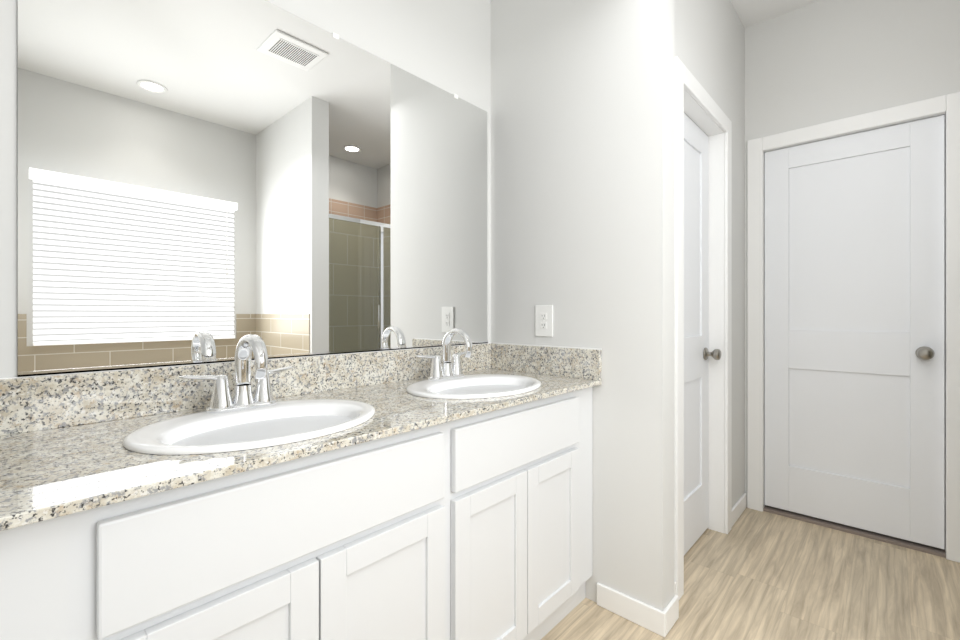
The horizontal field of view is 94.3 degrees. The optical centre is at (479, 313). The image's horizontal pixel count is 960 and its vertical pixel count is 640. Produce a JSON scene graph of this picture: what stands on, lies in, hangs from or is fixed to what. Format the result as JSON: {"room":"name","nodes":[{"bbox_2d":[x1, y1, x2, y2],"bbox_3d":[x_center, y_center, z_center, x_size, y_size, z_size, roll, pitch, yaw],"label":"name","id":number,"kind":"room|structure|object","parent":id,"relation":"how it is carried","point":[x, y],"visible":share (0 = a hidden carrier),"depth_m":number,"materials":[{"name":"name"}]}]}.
{"room":"bathroom","nodes":[
{"label":"bathroom","id":0,"kind":"room"},
{"bbox_2d":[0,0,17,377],"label":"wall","id":1,"kind":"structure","parent":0,"point":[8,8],"depth_m":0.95,"materials":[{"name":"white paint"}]},
{"bbox_2d":[265,0,490,342],"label":"wall","id":2,"kind":"structure","parent":0,"point":[445,45],"depth_m":1.82,"materials":[{"name":"white paint"}]},
{"bbox_2d":[0,344,491,435],"bbox_3d":[-0.483,0.195,1.500,0.020,0.117,1.596,0,0,43],"label":"backsplash","id":3,"kind":"structure","parent":2,"relation":"attached to","point":[27,403],"depth_m":1.11,"materials":[{"name":"grey stone"}]},
{"bbox_2d":[18,0,487,376],"bbox_3d":[-0.480,-0.406,1.514,0.008,1.083,1.516,0,0,43],"label":"mirror","id":4,"kind":"object","parent":2,"relation":"attached to","point":[206,181],"visible":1,"depth_m":1.26,"materials":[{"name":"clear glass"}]},
{"bbox_2d":[491,0,630,602],"bbox_3d":[0.339,-0.270,1.908,0.680,2.780,0.115,0,0,43],"label":"wall","id":5,"kind":"structure","parent":0,"point":[583,167],"depth_m":1.79,"materials":[{"name":"white paint"}]},
{"bbox_2d":[535,305,552,336],"bbox_3d":[0.271,0.029,1.887,0.089,0.133,0.008,0,0,43],"label":"electrical outlet plate","id":6,"kind":"object","parent":5,"relation":"attached to","point":[544,320],"visible":1,"depth_m":1.88,"materials":[{"name":"white plastic"}]},
{"bbox_2d":[492,344,601,379],"bbox_3d":[0.260,0.195,1.887,0.548,0.117,0.020,0,0,43],"label":"backsplash","id":7,"kind":"structure","parent":5,"relation":"attached to","point":[586,363],"depth_m":1.85,"materials":[{"name":"grey stone"}]},
{"bbox_2d":[597,583,670,636],"bbox_3d":[0.549,1.079,1.632,0.260,0.083,0.015,0,0,43],"label":"baseboard","id":8,"kind":"structure","parent":5,"relation":"attached to","point":[651,618],"depth_m":1.61,"materials":[{"name":"white wood"}]},
{"bbox_2d":[631,0,744,610],"bbox_3d":[1.050,-0.270,2.109,0.086,2.780,1.374,0,0,43],"label":"wall","id":9,"kind":"structure","parent":0,"point":[708,36],"depth_m":1.61,"materials":[{"name":"white paint"}]},
{"bbox_2d":[684,113,721,554],"bbox_3d":[0.986,0.093,2.066,0.109,2.030,0.647,0,0,43],"label":"closet door","id":10,"kind":"structure","parent":9,"relation":"in","point":[697,353],"depth_m":2.19,"materials":[{"name":"white wood"}]},
{"bbox_2d":[675,56,731,599],"bbox_3d":[1.002,0.059,2.051,0.094,2.121,0.805,0,0,43],"label":"trim","id":11,"kind":"structure","parent":9,"relation":"attached to","point":[697,105],"depth_m":2.27,"materials":[{"name":"white wood"}]},
{"bbox_2d":[732,493,746,525],"bbox_3d":[1.420,1.079,2.450,0.012,0.083,0.348,0,0,43],"label":"baseboard","id":12,"kind":"structure","parent":9,"relation":"attached to","point":[741,505],"depth_m":2.45,"materials":[{"name":"white wood"}]},
{"bbox_2d":[541,507,959,639],"bbox_3d":[1.194,1.145,1.161,3.190,0.050,3.614,0,0,43],"label":"floor","id":13,"kind":"structure","parent":0,"point":[752,574],"depth_m":1.79,"materials":[{"name":"beige wood"}]},
{"bbox_2d":[0,384,600,639],"bbox_3d":[-0.289,0.695,1.321,0.548,0.849,1.596,0,0,43],"label":"bathroom vanity","id":14,"kind":"object","parent":13,"relation":"on","point":[443,491],"depth_m":0.94,"materials":[{"name":"white wood"}]},
{"bbox_2d":[0,368,601,535],"bbox_3d":[-0.282,0.262,1.315,0.568,0.017,1.596,0,0,43],"label":"countertop","id":15,"kind":"structure","parent":14,"relation":"on","point":[47,475],"depth_m":0.78,"materials":[{"name":"grey stone"}]},
{"bbox_2d":[176,334,299,411],"bbox_3d":[-0.580,0.148,1.125,0.157,0.193,0.280,0,0,43],"label":"faucet","id":16,"kind":"object","parent":15,"relation":"on","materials":[{"name":"silver metal"}]},
{"bbox_2d":[100,392,415,475],"bbox_3d":[-0.497,0.323,1.038,0.414,0.163,0.527,0,0,43],"label":"sink","id":17,"kind":"object","parent":15,"relation":"in","point":[159,441],"depth_m":1.03,"materials":[{"name":"white ceramic"}]},
{"bbox_2d":[412,328,475,379],"bbox_3d":[-0.090,0.148,1.656,0.157,0.193,0.280,0,0,43],"label":"faucet","id":18,"kind":"object","parent":15,"relation":"on","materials":[{"name":"silver metal"}]},
{"bbox_2d":[376,368,567,403],"bbox_3d":[-0.013,0.323,1.564,0.414,0.163,0.527,0,0,43],"label":"sink","id":19,"kind":"object","parent":15,"relation":"in","point":[482,384],"depth_m":1.60,"materials":[{"name":"white ceramic"}]},
{"bbox_2d":[763,505,945,557],"bbox_3d":[2.050,1.113,2.477,0.759,0.014,0.518,0,0,43],"label":"threshold","id":20,"kind":"object","parent":13,"relation":"on","point":[870,534],"depth_m":2.26,"materials":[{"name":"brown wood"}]},
{"bbox_2d":[730,0,818,28],"bbox_3d":[1.194,-1.710,1.161,3.190,0.100,3.614,0,0,43],"label":"ceiling","id":21,"kind":"structure","parent":0,"point":[750,13],"depth_m":2.42,"materials":[{"name":"white paint"}]},
{"bbox_2d":[745,0,959,493],"bbox_3d":[2.107,-0.270,2.152,2.950,2.780,0.120,0,0,43],"label":"wall","id":22,"kind":"structure","parent":0,"point":[819,62],"depth_m":2.29,"materials":[{"name":"white paint"}]},
{"bbox_2d":[747,92,959,562],"bbox_3d":[1.909,0.059,2.324,0.871,2.121,0.136,0,0,43],"label":"door frame","id":23,"kind":"structure","parent":22,"relation":"attached to","point":[948,106],"depth_m":2.21,"materials":[{"name":"white wood"}]},
{"bbox_2d":[765,115,944,548],"bbox_3d":[1.874,0.084,2.286,0.713,2.012,0.109,0,0,43],"label":"door","id":24,"kind":"structure","parent":22,"relation":"in","point":[855,330],"depth_m":2.27,"materials":[{"name":"white wood"}]}
]}

